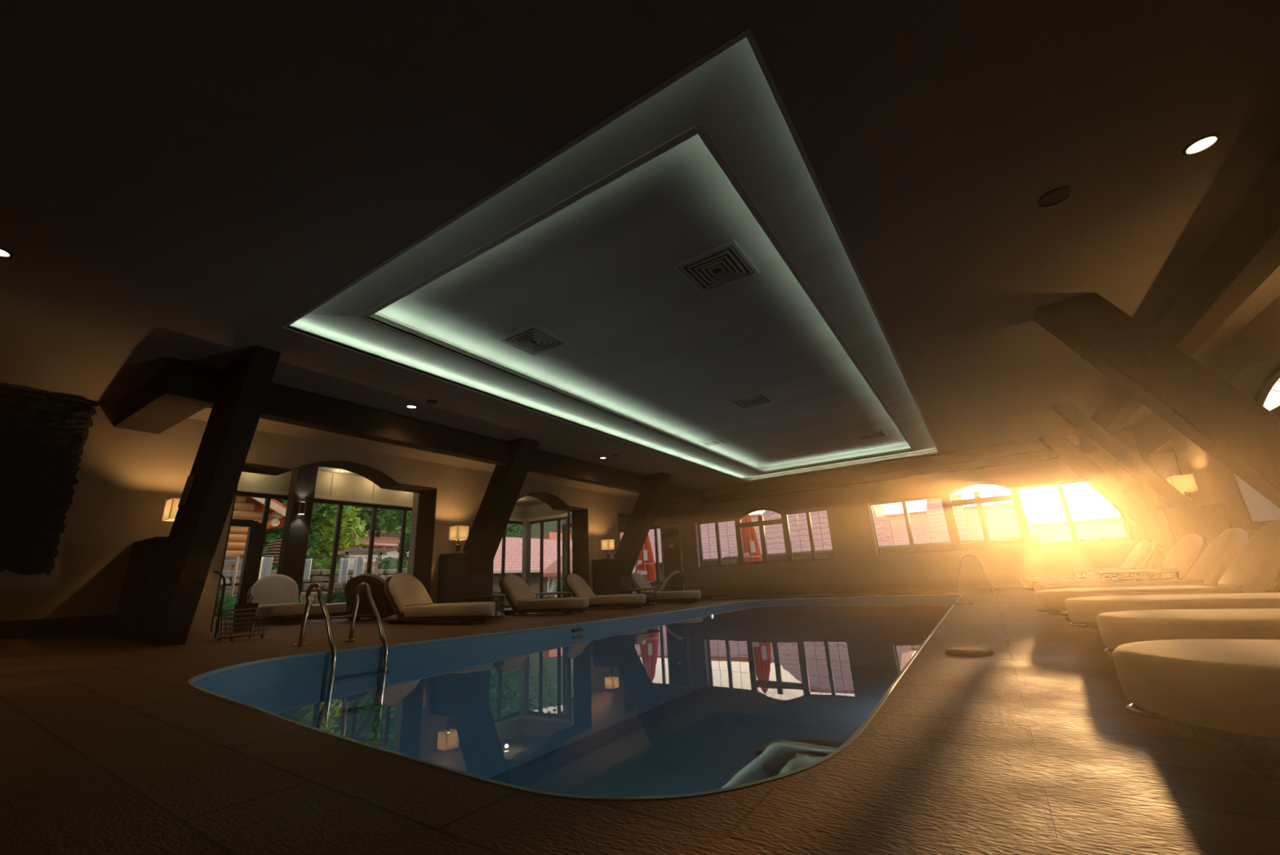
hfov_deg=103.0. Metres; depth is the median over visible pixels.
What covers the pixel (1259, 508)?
window
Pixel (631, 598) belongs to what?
seat cushion
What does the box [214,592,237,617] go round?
shrub
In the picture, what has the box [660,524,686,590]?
door
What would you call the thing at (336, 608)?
seat cushion
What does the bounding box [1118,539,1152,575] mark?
cushion
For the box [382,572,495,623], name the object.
sun lounger
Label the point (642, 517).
leaning post
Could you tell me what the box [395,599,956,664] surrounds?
water
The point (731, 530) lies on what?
house
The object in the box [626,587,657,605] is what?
table
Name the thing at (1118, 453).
leaning post
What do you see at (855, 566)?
wall
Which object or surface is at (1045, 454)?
timber beam
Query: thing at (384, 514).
tree
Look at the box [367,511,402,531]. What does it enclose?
tree
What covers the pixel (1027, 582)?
seat cushion
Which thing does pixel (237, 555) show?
clothes line
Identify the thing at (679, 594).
seat cushion
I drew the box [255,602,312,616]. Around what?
seat cushion
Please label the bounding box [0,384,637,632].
wall
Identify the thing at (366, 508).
tree
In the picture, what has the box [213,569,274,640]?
trolley
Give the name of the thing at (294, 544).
pillar
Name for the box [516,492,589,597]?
trim
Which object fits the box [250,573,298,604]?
cushion
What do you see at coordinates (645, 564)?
closed parasol
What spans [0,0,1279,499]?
ceiling
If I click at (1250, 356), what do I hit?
wall
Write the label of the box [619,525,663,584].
window
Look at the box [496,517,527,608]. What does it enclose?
window
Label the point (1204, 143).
recessed light
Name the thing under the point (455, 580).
plinth
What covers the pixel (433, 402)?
ceiling speaker
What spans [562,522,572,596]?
window
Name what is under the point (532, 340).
ceiling vent
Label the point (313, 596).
wall
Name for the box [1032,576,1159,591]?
seat cushion
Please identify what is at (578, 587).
cushion
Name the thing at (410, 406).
recessed light
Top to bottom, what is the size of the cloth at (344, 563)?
0.630 m
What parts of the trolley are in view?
handle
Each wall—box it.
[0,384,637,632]
[216,591,333,617]
[218,568,407,602]
[618,430,1165,595]
[1132,294,1279,531]
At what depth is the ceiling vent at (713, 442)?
10.42 m
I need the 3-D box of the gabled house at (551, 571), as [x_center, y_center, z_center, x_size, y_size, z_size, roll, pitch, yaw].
[-1.913,7.277,26.493,2.900,3.420,6.300,-13,-20,31]
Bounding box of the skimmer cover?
[946,646,993,655]
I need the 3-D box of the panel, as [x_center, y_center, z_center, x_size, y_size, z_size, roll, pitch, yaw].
[-6.869,0.280,4.192,0.100,1.880,3.128,-13,-20,31]
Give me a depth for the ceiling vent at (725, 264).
4.53 m
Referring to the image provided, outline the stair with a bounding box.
[262,538,281,564]
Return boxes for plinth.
[111,536,168,640]
[436,551,493,616]
[591,557,632,607]
[1151,503,1232,558]
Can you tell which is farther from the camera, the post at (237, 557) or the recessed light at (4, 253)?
the post at (237, 557)
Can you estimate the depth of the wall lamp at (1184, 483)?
7.15 m
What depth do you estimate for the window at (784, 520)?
13.32 m
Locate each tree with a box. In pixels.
[262,498,352,568]
[263,499,368,569]
[311,506,361,551]
[327,506,376,538]
[342,506,412,537]
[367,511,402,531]
[376,511,514,537]
[396,532,410,559]
[506,523,532,537]
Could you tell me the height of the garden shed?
3.580 m
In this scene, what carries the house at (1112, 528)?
on the ground
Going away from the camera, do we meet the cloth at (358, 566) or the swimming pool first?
the swimming pool
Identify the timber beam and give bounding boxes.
[158,360,703,504]
[702,444,1084,504]
[1077,151,1279,453]
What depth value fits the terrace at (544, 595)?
20.19 m
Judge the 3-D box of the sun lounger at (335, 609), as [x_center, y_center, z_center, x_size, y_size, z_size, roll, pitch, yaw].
[-5.762,3.246,9.767,0.740,0.770,1.860,-14,-20,34]
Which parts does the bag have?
rope handle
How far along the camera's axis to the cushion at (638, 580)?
12.72 m
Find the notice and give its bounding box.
[177,472,198,506]
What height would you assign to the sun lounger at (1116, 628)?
0.770 m
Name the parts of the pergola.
post, post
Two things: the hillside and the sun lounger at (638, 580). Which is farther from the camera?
the hillside
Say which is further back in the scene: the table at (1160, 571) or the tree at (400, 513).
the tree at (400, 513)
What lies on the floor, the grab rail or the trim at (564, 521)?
the grab rail
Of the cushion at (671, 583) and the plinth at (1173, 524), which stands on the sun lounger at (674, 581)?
the cushion at (671, 583)
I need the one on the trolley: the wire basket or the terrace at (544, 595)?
the wire basket
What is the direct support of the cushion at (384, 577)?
on the sun lounger at (335, 609)
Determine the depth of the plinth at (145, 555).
5.33 m
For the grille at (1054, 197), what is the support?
attached to the ceiling speaker at (1054, 197)
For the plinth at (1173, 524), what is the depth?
6.88 m
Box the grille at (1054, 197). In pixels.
[1040,189,1070,205]
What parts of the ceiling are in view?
cove panel, tray panel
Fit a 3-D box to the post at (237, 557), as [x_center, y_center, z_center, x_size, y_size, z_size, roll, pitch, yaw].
[-8.333,3.583,10.343,0.050,1.900,0.048,-13,-20,31]
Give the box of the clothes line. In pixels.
[237,555,361,557]
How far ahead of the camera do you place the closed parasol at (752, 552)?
15.24 m
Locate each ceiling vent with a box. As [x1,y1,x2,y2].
[495,322,569,356]
[672,240,759,294]
[698,438,724,446]
[727,391,775,409]
[853,429,888,440]
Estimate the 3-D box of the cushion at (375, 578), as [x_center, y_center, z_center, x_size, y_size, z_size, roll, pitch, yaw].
[-4.700,2.857,8.846,0.670,0.621,0.510,-2,-17,-2]
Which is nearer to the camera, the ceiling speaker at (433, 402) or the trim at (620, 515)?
the ceiling speaker at (433, 402)
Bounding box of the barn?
[342,528,572,595]
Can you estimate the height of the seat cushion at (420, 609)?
0.167 m
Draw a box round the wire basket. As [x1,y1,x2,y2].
[215,607,274,638]
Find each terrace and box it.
[220,580,347,594]
[495,594,551,604]
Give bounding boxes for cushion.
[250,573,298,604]
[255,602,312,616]
[308,602,349,614]
[356,573,385,582]
[378,574,387,580]
[388,572,433,614]
[404,601,495,617]
[502,573,536,607]
[517,596,589,608]
[566,573,595,596]
[586,593,645,604]
[631,572,655,592]
[645,590,701,599]
[659,570,679,591]
[1020,573,1122,587]
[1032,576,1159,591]
[1034,584,1242,609]
[1038,579,1203,590]
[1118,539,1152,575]
[1153,533,1203,577]
[1184,527,1248,585]
[1215,519,1279,592]
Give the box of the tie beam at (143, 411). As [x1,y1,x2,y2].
[113,369,205,433]
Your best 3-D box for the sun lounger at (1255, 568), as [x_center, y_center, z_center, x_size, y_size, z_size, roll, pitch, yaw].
[4.532,1.271,4.438,1.860,0.770,0.740,-13,-20,31]
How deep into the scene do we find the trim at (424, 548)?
8.80 m
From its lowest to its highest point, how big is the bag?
0.439 m
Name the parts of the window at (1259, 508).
frame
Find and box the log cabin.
[222,495,286,578]
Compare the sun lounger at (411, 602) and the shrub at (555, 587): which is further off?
the shrub at (555, 587)
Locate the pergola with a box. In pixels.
[337,546,395,565]
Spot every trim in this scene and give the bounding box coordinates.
[210,460,436,631]
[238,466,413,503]
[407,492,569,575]
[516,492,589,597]
[562,511,627,524]
[617,512,631,543]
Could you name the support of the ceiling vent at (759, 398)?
in the ceiling
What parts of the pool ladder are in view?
rail, rail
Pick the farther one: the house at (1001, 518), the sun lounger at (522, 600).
the house at (1001, 518)
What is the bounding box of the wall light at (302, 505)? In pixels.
[297,502,306,514]
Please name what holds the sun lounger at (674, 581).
on the floor
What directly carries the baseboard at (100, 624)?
attached to the wall at (126, 477)
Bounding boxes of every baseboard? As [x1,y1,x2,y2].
[0,613,115,638]
[697,586,1027,599]
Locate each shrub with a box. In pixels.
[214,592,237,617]
[310,555,339,576]
[323,586,346,603]
[374,555,408,574]
[492,590,509,605]
[552,577,572,597]
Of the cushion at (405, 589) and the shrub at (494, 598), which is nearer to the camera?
the cushion at (405, 589)
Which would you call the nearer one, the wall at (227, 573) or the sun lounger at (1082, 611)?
the sun lounger at (1082, 611)
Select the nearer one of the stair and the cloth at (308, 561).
the cloth at (308, 561)
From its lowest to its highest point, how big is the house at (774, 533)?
5.780 m
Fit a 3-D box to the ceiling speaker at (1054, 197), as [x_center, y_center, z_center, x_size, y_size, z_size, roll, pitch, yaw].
[2.812,-1.558,3.449,0.190,0.012,0.190,-13,-20,31]
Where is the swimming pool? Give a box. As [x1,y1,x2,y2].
[187,593,961,799]
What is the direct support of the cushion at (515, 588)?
on the sun lounger at (522, 600)
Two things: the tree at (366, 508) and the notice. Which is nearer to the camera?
the notice
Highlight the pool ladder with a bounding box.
[293,582,391,746]
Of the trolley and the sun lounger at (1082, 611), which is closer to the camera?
the sun lounger at (1082, 611)
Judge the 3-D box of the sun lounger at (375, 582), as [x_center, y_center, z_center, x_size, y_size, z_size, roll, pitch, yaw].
[-4.712,3.104,9.412,0.740,0.770,1.860,-2,-17,-2]
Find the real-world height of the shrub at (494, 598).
0.922 m
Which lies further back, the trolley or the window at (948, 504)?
the window at (948, 504)
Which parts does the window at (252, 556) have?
head rail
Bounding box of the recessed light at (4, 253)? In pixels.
[0,247,13,257]
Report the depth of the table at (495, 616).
8.25 m
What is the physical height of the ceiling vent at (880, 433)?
0.024 m
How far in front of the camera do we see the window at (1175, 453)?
8.75 m
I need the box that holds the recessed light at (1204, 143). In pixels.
[1182,133,1221,155]
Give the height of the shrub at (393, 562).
0.780 m
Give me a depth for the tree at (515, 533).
51.82 m
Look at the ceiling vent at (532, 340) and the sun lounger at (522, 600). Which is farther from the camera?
the sun lounger at (522, 600)
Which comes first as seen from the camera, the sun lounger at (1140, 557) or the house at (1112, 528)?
the sun lounger at (1140, 557)
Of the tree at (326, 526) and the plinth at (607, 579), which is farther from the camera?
the tree at (326, 526)
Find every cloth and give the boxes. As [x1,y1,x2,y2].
[257,556,273,579]
[302,558,312,581]
[337,557,349,585]
[352,556,364,577]
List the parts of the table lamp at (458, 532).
lamp shade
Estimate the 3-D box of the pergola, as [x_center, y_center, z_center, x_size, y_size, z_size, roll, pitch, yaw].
[-9.013,4.839,16.494,0.800,1.840,1.700,-13,-20,31]
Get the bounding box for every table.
[460,594,506,620]
[535,591,570,612]
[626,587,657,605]
[1071,567,1137,578]
[1097,568,1182,582]
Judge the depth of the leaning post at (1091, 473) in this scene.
9.46 m
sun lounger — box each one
[246,573,312,623]
[307,574,389,618]
[343,573,395,620]
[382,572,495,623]
[498,573,589,615]
[564,573,645,608]
[631,572,701,603]
[632,570,686,593]
[1020,539,1162,591]
[1032,533,1209,591]
[1034,519,1279,622]
[1038,527,1256,590]
[1064,591,1279,632]
[1096,608,1279,654]
[1112,639,1279,780]
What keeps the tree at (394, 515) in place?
on the hillside
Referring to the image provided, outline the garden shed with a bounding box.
[309,540,408,575]
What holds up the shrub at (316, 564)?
on the terrace at (347, 580)
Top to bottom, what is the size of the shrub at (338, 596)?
0.654 m
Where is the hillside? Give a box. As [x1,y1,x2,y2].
[271,508,572,569]
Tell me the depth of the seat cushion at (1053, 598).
4.39 m
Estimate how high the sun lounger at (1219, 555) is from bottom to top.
0.770 m
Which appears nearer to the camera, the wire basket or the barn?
the wire basket
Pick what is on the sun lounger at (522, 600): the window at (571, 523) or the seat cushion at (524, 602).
the seat cushion at (524, 602)
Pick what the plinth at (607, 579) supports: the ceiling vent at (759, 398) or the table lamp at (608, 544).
the table lamp at (608, 544)
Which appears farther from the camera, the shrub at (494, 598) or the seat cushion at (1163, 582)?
the shrub at (494, 598)
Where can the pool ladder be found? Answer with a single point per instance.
(381, 704)
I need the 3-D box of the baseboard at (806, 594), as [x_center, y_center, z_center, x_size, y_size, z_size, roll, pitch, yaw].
[5.361,3.740,11.392,9.850,0.150,0.020,-13,-20,31]
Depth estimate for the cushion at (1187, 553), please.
6.15 m
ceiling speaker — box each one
[426,400,438,404]
[1037,186,1073,207]
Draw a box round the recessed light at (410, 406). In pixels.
[405,404,417,408]
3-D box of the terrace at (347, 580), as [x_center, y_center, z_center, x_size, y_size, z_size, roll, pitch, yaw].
[-8.640,4.369,12.206,1.050,1.450,10.000,-13,-20,31]
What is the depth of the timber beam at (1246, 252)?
4.04 m
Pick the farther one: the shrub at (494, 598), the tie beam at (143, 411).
the shrub at (494, 598)
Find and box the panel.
[0,385,99,575]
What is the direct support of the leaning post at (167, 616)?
on the floor
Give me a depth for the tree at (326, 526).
20.82 m
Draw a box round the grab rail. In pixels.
[958,553,995,597]
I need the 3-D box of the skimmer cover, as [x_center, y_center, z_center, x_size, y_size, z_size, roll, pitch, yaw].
[2.134,1.450,3.303,0.260,0.019,0.260,-13,-20,31]
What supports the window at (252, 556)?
in the wall at (126, 477)
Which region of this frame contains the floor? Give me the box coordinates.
[0,589,1279,854]
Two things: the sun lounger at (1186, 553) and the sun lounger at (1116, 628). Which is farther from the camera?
the sun lounger at (1186, 553)
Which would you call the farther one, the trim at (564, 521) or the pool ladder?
the trim at (564, 521)
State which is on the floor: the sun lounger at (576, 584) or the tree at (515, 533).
the sun lounger at (576, 584)
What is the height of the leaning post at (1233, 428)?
2.900 m
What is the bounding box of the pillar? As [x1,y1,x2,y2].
[276,466,318,600]
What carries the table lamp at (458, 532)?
on the plinth at (455, 580)
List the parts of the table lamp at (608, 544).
lamp shade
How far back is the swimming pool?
5.99 m
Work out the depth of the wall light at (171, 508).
5.73 m
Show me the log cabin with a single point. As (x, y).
(245, 507)
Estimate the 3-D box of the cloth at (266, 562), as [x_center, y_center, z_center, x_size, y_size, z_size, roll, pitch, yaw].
[-8.109,3.058,10.914,0.068,0.550,0.345,-13,-20,31]
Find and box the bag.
[232,593,258,632]
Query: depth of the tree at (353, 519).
23.79 m
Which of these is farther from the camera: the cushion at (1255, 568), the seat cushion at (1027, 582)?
the seat cushion at (1027, 582)
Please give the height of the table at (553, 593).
0.373 m
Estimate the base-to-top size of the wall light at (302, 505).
0.228 m
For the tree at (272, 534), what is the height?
5.741 m
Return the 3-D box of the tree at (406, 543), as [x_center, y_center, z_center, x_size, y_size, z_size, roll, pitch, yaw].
[-9.025,5.904,21.933,2.270,2.959,2.603,-13,-20,31]
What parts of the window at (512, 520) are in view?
head rail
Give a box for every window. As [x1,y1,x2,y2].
[225,472,413,617]
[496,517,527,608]
[521,512,570,598]
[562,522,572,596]
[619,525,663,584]
[694,507,834,567]
[867,476,1133,555]
[1173,450,1193,502]
[1232,364,1279,521]
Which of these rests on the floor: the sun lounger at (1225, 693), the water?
the sun lounger at (1225, 693)
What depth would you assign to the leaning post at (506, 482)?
8.55 m
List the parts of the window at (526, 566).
corner post, head rail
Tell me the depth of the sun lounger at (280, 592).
8.58 m
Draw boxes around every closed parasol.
[635,533,656,581]
[741,514,762,561]
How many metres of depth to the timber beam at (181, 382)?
6.76 m
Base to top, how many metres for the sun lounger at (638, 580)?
0.770 m
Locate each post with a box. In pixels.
[133,346,280,645]
[229,555,239,595]
[374,556,378,574]
[462,437,539,572]
[613,472,671,576]
[1033,293,1279,507]
[1039,433,1164,552]
[1051,402,1195,507]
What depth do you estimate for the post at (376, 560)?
12.95 m
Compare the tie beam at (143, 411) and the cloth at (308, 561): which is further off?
the cloth at (308, 561)
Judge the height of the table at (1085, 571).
0.373 m
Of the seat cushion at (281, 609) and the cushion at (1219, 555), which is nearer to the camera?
the cushion at (1219, 555)
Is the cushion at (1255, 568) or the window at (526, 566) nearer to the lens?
the cushion at (1255, 568)
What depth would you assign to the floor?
1.43 m
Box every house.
[542,532,651,597]
[648,513,761,582]
[723,504,890,563]
[792,502,1040,555]
[926,493,967,536]
[1031,516,1127,544]
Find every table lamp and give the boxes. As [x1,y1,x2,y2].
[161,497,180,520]
[448,524,469,552]
[600,538,614,558]
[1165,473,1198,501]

